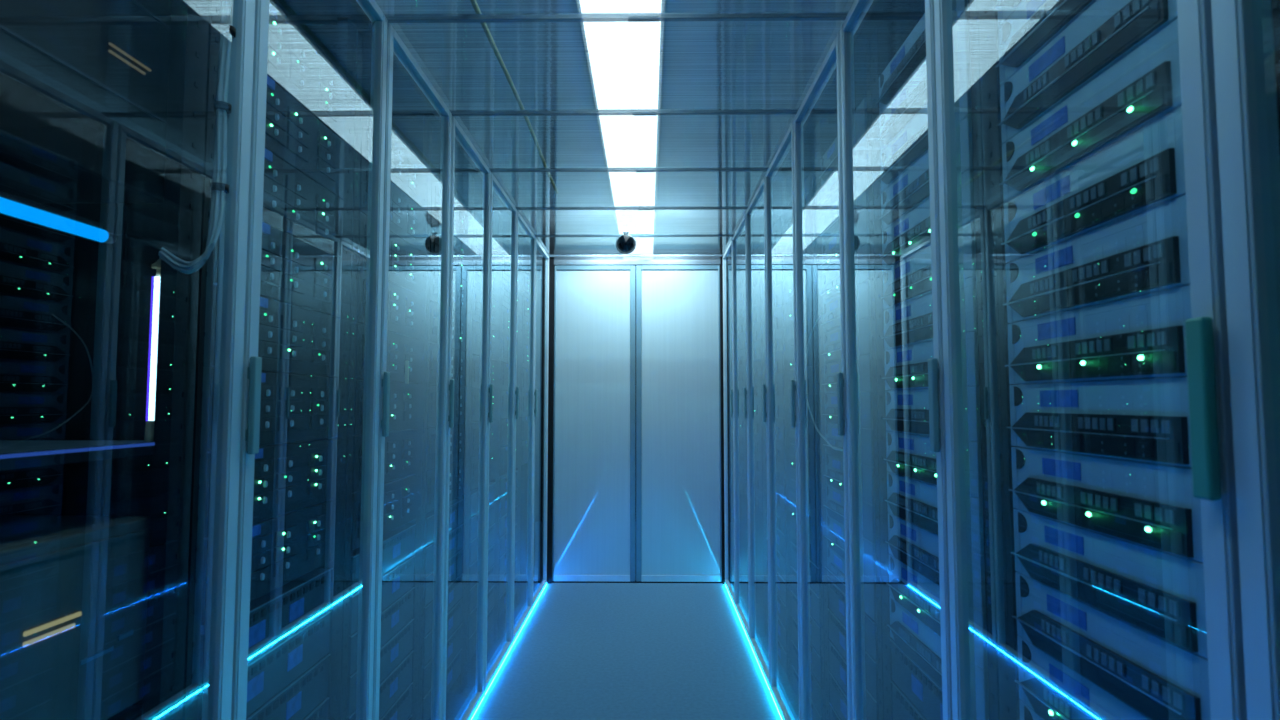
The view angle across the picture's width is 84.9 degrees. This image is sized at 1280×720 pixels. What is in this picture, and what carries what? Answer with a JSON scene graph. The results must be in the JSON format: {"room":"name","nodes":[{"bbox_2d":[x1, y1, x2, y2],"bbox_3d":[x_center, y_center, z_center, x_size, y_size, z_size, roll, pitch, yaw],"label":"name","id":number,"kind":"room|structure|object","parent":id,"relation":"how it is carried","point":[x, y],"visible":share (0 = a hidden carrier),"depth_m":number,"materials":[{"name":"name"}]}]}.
{"room":"server room","nodes":[
{"label":"server room","id":0,"kind":"room"},
{"bbox_2d":[356,0,873,233],"bbox_3d":[-0.018,-1.126,2.923,3.700,0.050,8.700,0,-3,1],"label":"ceiling","id":1,"kind":"structure","parent":0,"point":[546,73],"depth_m":2.89,"materials":[{"name":"glass"}]},
{"bbox_2d":[576,0,665,53],"bbox_3d":[-0.063,-1.138,1.872,0.280,0.050,1.190,0,-3,1],"label":"ceiling light","id":2,"kind":"object","parent":1,"relation":"attached to","point":[648,37],"visible":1,"depth_m":2.31,"materials":[{"name":"plastic"}]},
{"bbox_2d":[585,50,663,166],"bbox_3d":[-0.049,-1.066,3.070,0.280,0.050,1.190,0,-3,1],"label":"ceiling light","id":3,"kind":"object","parent":1,"relation":"attached to","point":[618,81],"visible":0.71,"depth_m":2.86,"materials":[{"name":"plastic"}]},
{"bbox_2d":[605,165,658,224],"bbox_3d":[-0.035,-0.994,4.268,0.280,0.050,1.190,0,-3,1],"label":"ceiling light","id":4,"kind":"object","parent":1,"relation":"attached to","point":[625,188],"visible":0.74,"depth_m":4.13,"materials":[{"name":"plastic"}]},
{"bbox_2d":[472,583,781,719],"bbox_3d":[-0.018,1.409,2.771,3.700,0.050,8.700,0,-3,1],"label":"floor","id":5,"kind":"structure","parent":0,"point":[584,651],"depth_m":3.29,"materials":[{"name":"blue plastic"}]},
{"bbox_2d":[0,0,254,719],"bbox_3d":[-1.138,0.161,0.875,0.969,2.215,0.600,0,-3,1],"label":"rack","id":6,"kind":"object","parent":5,"relation":"on","point":[75,309],"visible":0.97,"depth_m":1.16,"materials":[{"name":"black metal"}]},
{"bbox_2d":[0,190,115,243],"bbox_3d":[-0.795,-0.197,0.848,0.030,0.030,0.392,0,-3,1],"label":"tube","id":7,"kind":"object","parent":6,"relation":"attached to","point":[10,204],"visible":1,"depth_m":0.94,"materials":[{"name":"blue plastic"}]},
{"bbox_2d":[0,516,149,719],"bbox_3d":[-0.988,0.380,0.863,0.404,0.285,0.545,0,-3,1],"label":"equipment case","id":8,"kind":"object","parent":6,"relation":"in","point":[73,589],"visible":0.91,"depth_m":0.98,"materials":[{"name":"black metal"}]},
{"bbox_2d":[0,440,154,470],"bbox_3d":[-0.982,0.126,0.878,0.415,0.020,0.545,0,-3,1],"label":"shelf","id":9,"kind":"object","parent":6,"relation":"attached to","point":[14,454],"visible":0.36,"depth_m":0.99,"materials":[{"name":"black metal"}]},
{"bbox_2d":[144,258,160,440],"bbox_3d":[-0.787,-0.018,1.142,0.026,0.299,0.026,-3,-5,42],"label":"tube","id":10,"kind":"object","parent":9,"relation":"on","point":[155,287],"visible":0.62,"depth_m":1.13,"materials":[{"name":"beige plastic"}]},
{"bbox_2d":[0,0,171,202],"bbox_3d":[-0.998,-0.486,0.917,0.424,0.420,0.530,0,-3,1],"label":"equipment case","id":11,"kind":"object","parent":6,"relation":"in","point":[84,83],"visible":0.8,"depth_m":1.02,"materials":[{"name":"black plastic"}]},
{"bbox_2d":[158,0,235,273],"bbox_3d":[-0.719,-0.521,1.147,0.099,0.770,0.030,1,-4,-17],"label":"cable bundle","id":12,"kind":"object","parent":6,"relation":"attached to","point":[219,188],"visible":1,"depth_m":1.14,"materials":[{"name":"black plastic"}]},
{"bbox_2d":[182,0,387,719],"bbox_3d":[-1.131,0.197,1.474,0.969,2.215,0.600,0,-3,1],"label":"rack","id":13,"kind":"object","parent":5,"relation":"on","point":[329,27],"visible":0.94,"depth_m":1.70,"materials":[{"name":"black metal"}]},
{"bbox_2d":[197,611,331,719],"bbox_3d":[-0.981,0.631,1.427,0.489,0.096,0.478,0,-3,1],"label":"storage unit","id":14,"kind":"object","parent":13,"relation":"in","point":[277,667],"visible":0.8,"depth_m":1.46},
{"bbox_2d":[198,568,332,692],"bbox_3d":[-0.981,0.531,1.433,0.489,0.096,0.478,0,-3,1],"label":"storage unit","id":15,"kind":"object","parent":13,"relation":"in","point":[274,616],"visible":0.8,"depth_m":1.46,"materials":[{"name":"metal"}]},
{"bbox_2d":[201,500,334,624],"bbox_3d":[-0.979,0.396,1.449,0.494,0.144,0.494,0,-3,1],"label":"server","id":16,"kind":"object","parent":13,"relation":"in","point":[286,547],"visible":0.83,"depth_m":1.46,"materials":[{"name":"black metal"}]},
{"bbox_2d":[204,439,336,537],"bbox_3d":[-0.979,0.249,1.458,0.494,0.144,0.494,0,-3,1],"label":"server","id":17,"kind":"object","parent":13,"relation":"in","point":[291,476],"visible":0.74,"depth_m":1.48,"materials":[{"name":"black metal"}]},
{"bbox_2d":[207,368,337,450],"bbox_3d":[-0.979,0.101,1.467,0.494,0.144,0.494,0,-3,1],"label":"server","id":18,"kind":"object","parent":13,"relation":"in","point":[293,408],"visible":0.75,"depth_m":1.50,"materials":[{"name":"black metal"}]},
{"bbox_2d":[210,285,339,376],"bbox_3d":[-0.979,-0.046,1.476,0.494,0.144,0.494,0,-3,1],"label":"server","id":19,"kind":"object","parent":13,"relation":"in","point":[294,340],"visible":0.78,"depth_m":1.49,"materials":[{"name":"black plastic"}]},
{"bbox_2d":[213,215,340,316],"bbox_3d":[-0.979,-0.193,1.484,0.494,0.144,0.494,0,-3,1],"label":"server","id":20,"kind":"object","parent":13,"relation":"in","point":[295,272],"visible":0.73,"depth_m":1.51,"materials":[{"name":"black metal"}]},
{"bbox_2d":[246,654,330,719],"bbox_3d":[-0.981,0.731,1.421,0.489,0.096,0.478,0,-3,1],"label":"storage unit","id":21,"kind":"object","parent":13,"relation":"in","point":[296,700],"visible":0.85,"depth_m":1.52,"materials":[{"name":"metal"}]},
{"bbox_2d":[262,148,342,256],"bbox_3d":[-0.979,-0.340,1.493,0.494,0.144,0.494,0,-3,1],"label":"server","id":22,"kind":"object","parent":13,"relation":"in","point":[294,204],"visible":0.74,"depth_m":1.52,"materials":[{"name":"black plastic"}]},
{"bbox_2d":[265,75,343,198],"bbox_3d":[-0.979,-0.487,1.502,0.494,0.144,0.494,0,-3,1],"label":"server","id":23,"kind":"object","parent":13,"relation":"in","point":[293,134],"visible":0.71,"depth_m":1.53,"materials":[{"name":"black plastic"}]},
{"bbox_2d":[267,4,345,140],"bbox_3d":[-0.979,-0.635,1.511,0.494,0.144,0.494,0,-3,1],"label":"server","id":24,"kind":"object","parent":13,"relation":"in","point":[293,65],"visible":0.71,"depth_m":1.54,"materials":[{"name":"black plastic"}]},
{"bbox_2d":[384,2,853,22],"bbox_3d":[-0.065,-0.910,1.532,1.220,0.020,0.608,0,-3,1],"label":"ceiling beam","id":25,"kind":"structure","parent":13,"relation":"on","point":[723,16],"depth_m":1.82,"materials":[{"name":"metal"}]},
{"bbox_2d":[340,21,451,719],"bbox_3d":[-1.124,0.233,2.073,0.969,2.215,0.600,0,-3,1],"label":"rack","id":26,"kind":"object","parent":5,"relation":"on","point":[409,112],"visible":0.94,"depth_m":2.27,"materials":[{"name":"black metal"}]},
{"bbox_2d":[346,651,412,719],"bbox_3d":[-0.974,0.967,2.008,0.489,0.096,0.478,0,-3,1],"label":"storage unit","id":27,"kind":"object","parent":26,"relation":"in","point":[399,678],"visible":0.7,"depth_m":2.08,"materials":[{"name":"metal"}]},
{"bbox_2d":[347,619,413,715],"bbox_3d":[-0.974,0.867,2.014,0.489,0.096,0.478,0,-3,1],"label":"storage unit","id":28,"kind":"object","parent":26,"relation":"in","point":[399,645],"visible":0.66,"depth_m":2.05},
{"bbox_2d":[348,587,414,674],"bbox_3d":[-0.974,0.767,2.020,0.489,0.096,0.478,0,-3,1],"label":"storage unit","id":29,"kind":"object","parent":26,"relation":"in","point":[398,613],"visible":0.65,"depth_m":2.06,"materials":[{"name":"metal"}]},
{"bbox_2d":[349,556,414,634],"bbox_3d":[-0.974,0.667,2.026,0.489,0.096,0.478,0,-3,1],"label":"storage unit","id":30,"kind":"object","parent":26,"relation":"in","point":[397,581],"visible":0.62,"depth_m":2.06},
{"bbox_2d":[350,524,415,594],"bbox_3d":[-0.974,0.567,2.032,0.489,0.096,0.478,0,-3,1],"label":"storage unit","id":31,"kind":"object","parent":26,"relation":"in","point":[398,544],"visible":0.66,"depth_m":2.07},
{"bbox_2d":[351,474,416,550],"bbox_3d":[-0.972,0.432,2.048,0.494,0.144,0.494,0,-3,1],"label":"server","id":32,"kind":"object","parent":26,"relation":"in","point":[399,508],"visible":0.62,"depth_m":2.08,"materials":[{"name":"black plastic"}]},
{"bbox_2d":[352,429,417,492],"bbox_3d":[-0.972,0.285,2.057,0.494,0.144,0.494,0,-3,1],"label":"server","id":33,"kind":"object","parent":26,"relation":"in","point":[400,461],"visible":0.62,"depth_m":2.09,"materials":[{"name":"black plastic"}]},
{"bbox_2d":[353,379,417,434],"bbox_3d":[-0.972,0.137,2.066,0.494,0.144,0.494,0,-3,1],"label":"server","id":34,"kind":"object","parent":26,"relation":"in","point":[403,407],"visible":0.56,"depth_m":2.11,"materials":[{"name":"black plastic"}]},
{"bbox_2d":[355,323,418,383],"bbox_3d":[-0.969,-0.007,2.074,0.500,0.150,0.494,0,-3,1],"label":"server","id":35,"kind":"object","parent":26,"relation":"in","point":[402,351],"visible":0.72,"depth_m":2.11,"materials":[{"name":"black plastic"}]},
{"bbox_2d":[356,267,419,338],"bbox_3d":[-0.972,-0.157,2.083,0.494,0.144,0.494,0,-3,1],"label":"server","id":36,"kind":"object","parent":26,"relation":"in","point":[403,304],"visible":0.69,"depth_m":2.12,"materials":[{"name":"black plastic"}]},
{"bbox_2d":[358,212,420,294],"bbox_3d":[-0.972,-0.304,2.092,0.494,0.144,0.494,0,-3,1],"label":"server","id":37,"kind":"object","parent":26,"relation":"in","point":[404,259],"visible":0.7,"depth_m":2.13,"materials":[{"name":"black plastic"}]},
{"bbox_2d":[359,157,421,250],"bbox_3d":[-0.972,-0.452,2.101,0.494,0.144,0.494,0,-3,1],"label":"server","id":38,"kind":"object","parent":26,"relation":"in","point":[405,214],"visible":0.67,"depth_m":2.13,"materials":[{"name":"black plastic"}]},
{"bbox_2d":[360,103,422,206],"bbox_3d":[-0.972,-0.599,2.110,0.494,0.144,0.494,0,-3,1],"label":"server","id":39,"kind":"object","parent":26,"relation":"in","point":[406,170],"visible":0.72,"depth_m":2.14,"materials":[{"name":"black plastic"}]},
{"bbox_2d":[396,30,799,115],"bbox_3d":[-0.059,-0.874,2.131,1.220,0.020,0.608,0,-3,1],"label":"roof panel","id":40,"kind":"object","parent":26,"relation":"on","point":[635,112],"visible":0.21,"depth_m":2.42,"materials":[{"name":"metal"}]},
{"bbox_2d":[470,0,558,193],"bbox_3d":[-0.413,-0.876,2.412,0.021,0.014,2.000,0,-3,1],"label":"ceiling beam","id":41,"kind":"structure","parent":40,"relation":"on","point":[473,2],"depth_m":2.23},
{"bbox_2d":[418,114,490,719],"bbox_3d":[-1.117,0.269,2.671,0.969,2.215,0.600,0,-3,1],"label":"rack","id":42,"kind":"object","parent":5,"relation":"on","point":[470,175],"visible":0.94,"depth_m":2.74,"materials":[{"name":"black metal"}]},
{"bbox_2d":[425,459,464,512],"bbox_3d":[-0.965,0.468,2.647,0.494,0.144,0.494,0,-3,1],"label":"server","id":43,"kind":"object","parent":42,"relation":"in","point":[456,488],"visible":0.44,"depth_m":2.70,"materials":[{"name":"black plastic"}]},
{"bbox_2d":[426,423,464,469],"bbox_3d":[-0.965,0.321,2.656,0.494,0.144,0.494,0,-3,1],"label":"server","id":44,"kind":"object","parent":42,"relation":"in","point":[457,434],"visible":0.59,"depth_m":2.70,"materials":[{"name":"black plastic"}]},
{"bbox_2d":[427,385,465,426],"bbox_3d":[-0.965,0.173,2.664,0.494,0.144,0.494,0,-3,1],"label":"server","id":45,"kind":"object","parent":42,"relation":"in","point":[459,393],"visible":0.25,"depth_m":2.74,"materials":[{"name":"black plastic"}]},
{"bbox_2d":[428,342,465,386],"bbox_3d":[-0.965,0.026,2.673,0.494,0.144,0.494,0,-3,1],"label":"server","id":46,"kind":"object","parent":42,"relation":"in","point":[458,365],"visible":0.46,"depth_m":2.72,"materials":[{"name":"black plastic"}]},
{"bbox_2d":[428,300,466,351],"bbox_3d":[-0.965,-0.121,2.682,0.494,0.144,0.494,0,-3,1],"label":"server","id":47,"kind":"object","parent":42,"relation":"in","point":[459,322],"visible":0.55,"depth_m":2.73,"materials":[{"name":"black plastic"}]},
{"bbox_2d":[429,258,466,316],"bbox_3d":[-0.965,-0.269,2.691,0.494,0.144,0.494,0,-3,1],"label":"server","id":48,"kind":"object","parent":42,"relation":"in","point":[459,303],"visible":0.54,"depth_m":2.74,"materials":[{"name":"black metal"}]},
{"bbox_2d":[430,217,467,281],"bbox_3d":[-0.965,-0.416,2.700,0.494,0.144,0.494,0,-3,1],"label":"server","id":49,"kind":"object","parent":42,"relation":"in","point":[460,251],"visible":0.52,"depth_m":2.74,"materials":[{"name":"black metal"}]},
{"bbox_2d":[431,175,467,246],"bbox_3d":[-0.965,-0.563,2.709,0.494,0.144,0.494,0,-3,1],"label":"server","id":50,"kind":"object","parent":42,"relation":"in","point":[460,225],"visible":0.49,"depth_m":2.75,"materials":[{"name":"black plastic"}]},
{"bbox_2d":[468,172,516,693],"bbox_3d":[-1.110,0.305,3.270,0.969,2.215,0.600,0,-3,1],"label":"rack","id":51,"kind":"object","parent":5,"relation":"on","point":[503,213],"visible":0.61,"depth_m":3.26,"materials":[{"name":"black metal"}]},
{"bbox_2d":[512,210,534,642],"bbox_3d":[-1.103,0.341,3.869,0.969,2.215,0.600,0,-3,1],"label":"rack","id":52,"kind":"object","parent":5,"relation":"on","point":[522,608],"visible":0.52,"depth_m":3.90,"materials":[{"name":"black metal"}]},
{"bbox_2d":[532,237,548,607],"bbox_3d":[-1.097,0.377,4.468,0.969,2.215,0.600,0,-3,1],"label":"rack","id":53,"kind":"object","parent":5,"relation":"on","point":[541,328],"visible":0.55,"depth_m":4.48,"materials":[{"name":"black metal"}]},
{"bbox_2d":[536,237,732,256],"bbox_3d":[-0.031,-0.731,4.522,1.220,0.020,0.600,0,-3,1],"label":"roof panel","id":54,"kind":"object","parent":53,"relation":"on","point":[553,246],"visible":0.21,"depth_m":4.51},
{"bbox_2d":[547,257,554,583],"bbox_3d":[-0.621,0.396,4.797,0.053,2.216,0.070,0,-3,1],"label":"trim","id":55,"kind":"structure","parent":5,"relation":"on","point":[551,259],"depth_m":4.76,"materials":[{"name":"black metal"}]},
{"bbox_2d":[552,265,635,580],"bbox_3d":[-0.311,0.419,4.797,0.562,2.150,0.040,0,-3,1],"label":"door","id":56,"kind":"structure","parent":55,"relation":"attached to","point":[594,527],"depth_m":4.79,"materials":[{"name":"metal"}]},
{"bbox_2d":[720,257,724,583],"bbox_3d":[0.574,0.395,4.784,0.038,2.216,0.070,0,-3,1],"label":"trim","id":57,"kind":"structure","parent":5,"relation":"on","point":[721,258],"depth_m":4.76,"materials":[{"name":"black metal"}]},
{"bbox_2d":[636,265,721,581],"bbox_3d":[0.263,0.418,4.791,0.579,2.150,0.040,0,-3,1],"label":"door","id":58,"kind":"structure","parent":57,"relation":"attached to","point":[679,489],"depth_m":4.78,"materials":[{"name":"metal"}]},
{"bbox_2d":[723,240,734,605],"bbox_3d":[1.034,0.377,4.479,0.969,2.215,0.550,0,-3,1],"label":"rack","id":59,"kind":"object","parent":5,"relation":"on","point":[729,519],"visible":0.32,"depth_m":4.55,"materials":[{"name":"black metal"}]},
{"bbox_2d":[732,213,749,639],"bbox_3d":[1.028,0.343,3.905,0.969,2.215,0.600,0,-3,1],"label":"rack","id":60,"kind":"object","parent":5,"relation":"on","point":[740,375],"visible":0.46,"depth_m":3.96,"materials":[{"name":"black metal"}]},
{"bbox_2d":[746,176,770,688],"bbox_3d":[1.021,0.307,3.306,0.969,2.215,0.600,0,-3,1],"label":"rack","id":61,"kind":"object","parent":5,"relation":"on","point":[759,578],"visible":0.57,"depth_m":3.32,"materials":[{"name":"black metal"}]},
{"bbox_2d":[765,121,801,719],"bbox_3d":[1.014,0.271,2.707,0.969,2.215,0.600,0,-3,1],"label":"rack","id":62,"kind":"object","parent":5,"relation":"on","point":[784,569],"visible":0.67,"depth_m":2.71,"materials":[{"name":"black metal"}]},
{"bbox_2d":[508,189,749,209],"bbox_3d":[-0.045,-0.802,3.329,1.220,0.020,0.608,0,-3,1],"label":"roof panel","id":63,"kind":"object","parent":62,"relation":"on","point":[548,207],"visible":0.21,"depth_m":3.62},
{"bbox_2d":[794,30,883,719],"bbox_3d":[1.008,0.235,2.108,0.969,2.215,0.600,0,-3,1],"label":"rack","id":64,"kind":"object","parent":5,"relation":"on","point":[818,120],"visible":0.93,"depth_m":2.11,"materials":[{"name":"black metal"}]},
{"bbox_2d":[456,118,777,171],"bbox_3d":[-0.052,-0.838,2.730,1.220,0.020,0.608,0,-3,1],"label":"roof panel","id":65,"kind":"object","parent":64,"relation":"on","point":[608,169],"visible":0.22,"depth_m":3.02,"materials":[{"name":"metal"}]},
{"bbox_2d":[827,243,869,301],"bbox_3d":[0.852,-0.252,2.119,0.499,0.098,0.483,0,-3,1],"label":"server","id":66,"kind":"object","parent":64,"relation":"in","point":[864,251],"visible":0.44,"depth_m":1.96,"materials":[{"name":"silver metal"}]},
{"bbox_2d":[827,280,870,332],"bbox_3d":[0.853,-0.152,2.113,0.497,0.098,0.483,0,-3,1],"label":"server","id":67,"kind":"object","parent":64,"relation":"in","point":[864,289],"visible":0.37,"depth_m":1.96,"materials":[{"name":"silver metal"}]},
{"bbox_2d":[828,206,869,270],"bbox_3d":[0.852,-0.352,2.125,0.499,0.098,0.483,0,-3,1],"label":"server","id":68,"kind":"object","parent":64,"relation":"in","point":[863,237],"visible":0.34,"depth_m":1.96,"materials":[{"name":"silver metal"}]},
{"bbox_2d":[827,317,871,362],"bbox_3d":[0.852,-0.052,2.107,0.499,0.098,0.483,0,-3,1],"label":"server","id":69,"kind":"object","parent":64,"relation":"in","point":[833,337],"visible":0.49,"depth_m":1.95,"materials":[{"name":"silver metal"}]},
{"bbox_2d":[827,392,872,428],"bbox_3d":[0.852,0.147,2.095,0.499,0.098,0.483,0,-3,1],"label":"server","id":70,"kind":"object","parent":64,"relation":"in","point":[866,398],"visible":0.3,"depth_m":1.93,"materials":[{"name":"silver metal"}]},
{"bbox_2d":[827,354,872,392],"bbox_3d":[0.852,0.048,2.101,0.499,0.098,0.483,0,-3,1],"label":"server","id":71,"kind":"object","parent":64,"relation":"in","point":[833,368],"visible":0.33,"depth_m":1.94,"materials":[{"name":"silver metal"}]},
{"bbox_2d":[828,424,873,466],"bbox_3d":[0.853,0.247,2.089,0.497,0.098,0.483,0,-3,1],"label":"server","id":72,"kind":"object","parent":64,"relation":"in","point":[867,440],"visible":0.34,"depth_m":1.93,"materials":[{"name":"silver metal"}]},
{"bbox_2d":[829,455,874,504],"bbox_3d":[0.852,0.347,2.083,0.499,0.098,0.483,0,-3,1],"label":"server","id":73,"kind":"object","parent":64,"relation":"in","point":[836,474],"visible":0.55,"depth_m":1.93,"materials":[{"name":"silver metal"}]},
{"bbox_2d":[832,518,875,581],"bbox_3d":[0.852,0.547,2.071,0.499,0.098,0.483,0,-3,1],"label":"server","id":74,"kind":"object","parent":64,"relation":"in","point":[838,532],"visible":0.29,"depth_m":1.91,"materials":[{"name":"silver metal"}]},
{"bbox_2d":[834,552,876,620],"bbox_3d":[0.853,0.646,2.065,0.497,0.098,0.483,0,-3,1],"label":"server","id":75,"kind":"object","parent":64,"relation":"in","point":[870,591],"visible":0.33,"depth_m":1.90,"materials":[{"name":"silver metal"}]},
{"bbox_2d":[840,0,999,719],"bbox_3d":[1.001,0.199,1.510,0.969,2.215,0.600,0,-3,1],"label":"rack","id":76,"kind":"object","parent":5,"relation":"on","point":[887,24],"visible":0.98,"depth_m":1.74,"materials":[{"name":"black metal"}]},
{"bbox_2d":[891,681,926,719],"bbox_3d":[0.851,0.813,1.455,0.489,0.096,0.478,0,-3,1],"label":"storage unit","id":77,"kind":"object","parent":76,"relation":"in","point":[903,708],"visible":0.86,"depth_m":1.62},
{"bbox_2d":[890,639,942,719],"bbox_3d":[0.851,0.714,1.461,0.489,0.096,0.478,0,-3,1],"label":"storage unit","id":78,"kind":"object","parent":76,"relation":"in","point":[916,684],"visible":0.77,"depth_m":1.54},
{"bbox_2d":[876,0,968,114],"bbox_3d":[0.847,-0.687,1.544,0.497,0.098,0.483,0,-3,1],"label":"server","id":79,"kind":"object","parent":76,"relation":"in","point":[912,53],"visible":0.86,"depth_m":1.59,"materials":[{"name":"silver metal"}]},
{"bbox_2d":[877,11,969,153],"bbox_3d":[0.847,-0.587,1.538,0.497,0.098,0.483,0,-3,1],"label":"server","id":80,"kind":"object","parent":76,"relation":"in","point":[911,99],"visible":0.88,"depth_m":1.55,"materials":[{"name":"silver metal"}]},
{"bbox_2d":[878,63,971,192],"bbox_3d":[0.847,-0.487,1.532,0.497,0.098,0.483,0,-3,1],"label":"server","id":81,"kind":"object","parent":76,"relation":"in","point":[911,144],"visible":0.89,"depth_m":1.55,"materials":[{"name":"silver metal"}]},
{"bbox_2d":[879,116,972,231],"bbox_3d":[0.847,-0.388,1.526,0.497,0.098,0.483,0,-3,1],"label":"server","id":82,"kind":"object","parent":76,"relation":"in","point":[911,189],"visible":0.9,"depth_m":1.54,"materials":[{"name":"silver metal"}]},
{"bbox_2d":[879,169,974,270],"bbox_3d":[0.846,-0.288,1.520,0.499,0.098,0.483,0,-3,1],"label":"server","id":83,"kind":"object","parent":76,"relation":"in","point":[910,234],"visible":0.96,"depth_m":1.54,"materials":[{"name":"silver metal"}]},
{"bbox_2d":[880,222,975,309],"bbox_3d":[0.846,-0.188,1.514,0.499,0.098,0.483,0,-3,1],"label":"server","id":84,"kind":"object","parent":76,"relation":"in","point":[909,279],"visible":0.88,"depth_m":1.53,"materials":[{"name":"silver metal"}]},
{"bbox_2d":[881,277,977,349],"bbox_3d":[0.847,-0.088,1.508,0.497,0.098,0.483,0,-3,1],"label":"server","id":85,"kind":"object","parent":76,"relation":"in","point":[908,323],"visible":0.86,"depth_m":1.53,"materials":[{"name":"silver metal"}]},
{"bbox_2d":[882,331,978,389],"bbox_3d":[0.846,0.012,1.502,0.499,0.098,0.483,0,-3,1],"label":"server","id":86,"kind":"object","parent":76,"relation":"in","point":[906,368],"visible":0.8,"depth_m":1.53,"materials":[{"name":"silver metal"}]},
{"bbox_2d":[883,387,980,441],"bbox_3d":[0.847,0.112,1.496,0.497,0.098,0.483,0,-3,1],"label":"server","id":87,"kind":"object","parent":76,"relation":"in","point":[907,411],"visible":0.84,"depth_m":1.53,"materials":[{"name":"silver metal"}]},
{"bbox_2d":[884,431,982,497],"bbox_3d":[0.846,0.211,1.490,0.499,0.098,0.483,0,-3,1],"label":"server","id":88,"kind":"object","parent":76,"relation":"in","point":[909,455],"visible":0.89,"depth_m":1.51,"materials":[{"name":"silver metal"}]},
{"bbox_2d":[884,472,983,554],"bbox_3d":[0.847,0.311,1.484,0.497,0.098,0.483,0,-3,1],"label":"server","id":89,"kind":"object","parent":76,"relation":"in","point":[914,501],"visible":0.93,"depth_m":1.50,"materials":[{"name":"silver metal"}]},
{"bbox_2d":[885,513,985,611],"bbox_3d":[0.847,0.411,1.478,0.497,0.098,0.483,0,-3,1],"label":"server","id":90,"kind":"object","parent":76,"relation":"in","point":[916,547],"visible":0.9,"depth_m":1.50,"materials":[{"name":"silver metal"}]},
{"bbox_2d":[886,554,987,669],"bbox_3d":[0.846,0.511,1.472,0.499,0.098,0.483,0,-3,1],"label":"server","id":91,"kind":"object","parent":76,"relation":"in","point":[912,590],"visible":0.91,"depth_m":1.49,"materials":[{"name":"silver metal"}]},
{"bbox_2d":[887,596,988,719],"bbox_3d":[0.847,0.611,1.466,0.497,0.098,0.483,0,-3,1],"label":"server","id":92,"kind":"object","parent":76,"relation":"in","point":[915,638],"visible":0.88,"depth_m":1.49,"materials":[{"name":"silver metal"}]},
{"bbox_2d":[934,0,1279,719],"bbox_3d":[0.994,0.163,0.911,0.969,2.215,0.600,0,-3,1],"label":"rack","id":93,"kind":"object","parent":5,"relation":"on","point":[1206,332],"visible":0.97,"depth_m":1.15,"materials":[{"name":"black metal"}]},
{"bbox_2d":[995,0,1095,85],"bbox_3d":[0.840,-0.523,0.933,0.497,0.098,0.483,0,-3,1],"label":"server","id":94,"kind":"object","parent":93,"relation":"in","point":[1034,24],"visible":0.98,"depth_m":1.07,"materials":[{"name":"silver metal"}]},
{"bbox_2d":[1015,635,1150,719],"bbox_3d":[0.839,0.475,0.873,0.499,0.098,0.483,0,-3,1],"label":"server","id":95,"kind":"object","parent":93,"relation":"in","point":[1053,690],"visible":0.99,"depth_m":1.00,"materials":[{"name":"silver metal"}]},
{"bbox_2d":[997,0,1177,143],"bbox_3d":[0.840,-0.423,0.927,0.497,0.098,0.483,0,-3,1],"label":"server","id":96,"kind":"object","parent":93,"relation":"in","point":[1106,31],"visible":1,"depth_m":0.95,"materials":[{"name":"silver metal"}]},
{"bbox_2d":[999,18,1181,202],"bbox_3d":[0.839,-0.324,0.921,0.499,0.098,0.483,0,-3,1],"label":"server","id":97,"kind":"object","parent":93,"relation":"in","point":[1144,85],"visible":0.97,"depth_m":0.91,"materials":[{"name":"silver metal"}]},
{"bbox_2d":[1001,106,1185,262],"bbox_3d":[0.839,-0.224,0.915,0.499,0.098,0.483,0,-3,1],"label":"server","id":98,"kind":"object","parent":93,"relation":"in","point":[1143,170],"visible":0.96,"depth_m":0.90,"materials":[{"name":"silver metal"}]},
{"bbox_2d":[1003,195,1189,322],"bbox_3d":[0.840,-0.124,0.909,0.497,0.098,0.483,0,-3,1],"label":"server","id":99,"kind":"object","parent":93,"relation":"in","point":[1144,252],"visible":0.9,"depth_m":0.90,"materials":[{"name":"silver metal"}]},
{"bbox_2d":[1005,285,1191,383],"bbox_3d":[0.839,-0.024,0.903,0.499,0.098,0.483,0,-3,1],"label":"server","id":100,"kind":"object","parent":93,"relation":"in","point":[1142,336],"visible":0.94,"depth_m":0.90,"materials":[{"name":"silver metal"}]},
{"bbox_2d":[1007,377,1191,466],"bbox_3d":[0.840,0.076,0.897,0.497,0.098,0.483,0,-3,1],"label":"server","id":101,"kind":"object","parent":93,"relation":"in","point":[1145,420],"visible":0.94,"depth_m":0.89,"materials":[{"name":"silver metal"}]},
{"bbox_2d":[1009,447,1203,562],"bbox_3d":[0.839,0.175,0.891,0.499,0.098,0.483,0,-3,1],"label":"server","id":102,"kind":"object","parent":93,"relation":"in","point":[1152,505],"visible":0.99,"depth_m":0.88,"materials":[{"name":"silver metal"}]},
{"bbox_2d":[1011,509,1207,658],"bbox_3d":[0.840,0.275,0.885,0.497,0.098,0.483,0,-3,1],"label":"server","id":103,"kind":"object","parent":93,"relation":"in","point":[1160,593],"visible":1,"depth_m":0.87,"materials":[{"name":"silver metal"}]},
{"bbox_2d":[1013,572,1210,719],"bbox_3d":[0.840,0.375,0.879,0.497,0.098,0.483,0,-3,1],"label":"server","id":104,"kind":"object","parent":93,"relation":"in","point":[1161,679],"visible":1,"depth_m":0.88,"materials":[{"name":"silver metal"}]},
{"bbox_2d":[1211,0,1279,719],"bbox_3d":[0.987,0.127,0.312,0.969,2.215,0.600,0,-3,1],"label":"rack","id":105,"kind":"object","parent":5,"relation":"on","point":[1243,44],"visible":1,"depth_m":0.60,"materials":[{"name":"black metal"}]},
{"bbox_2d":[554,257,719,264],"bbox_3d":[-0.020,-0.688,4.860,1.149,0.062,0.060,0,-3,1],"label":"trim","id":106,"kind":"structure","parent":0,"point":[557,260],"depth_m":4.83,"materials":[{"name":"metal"}]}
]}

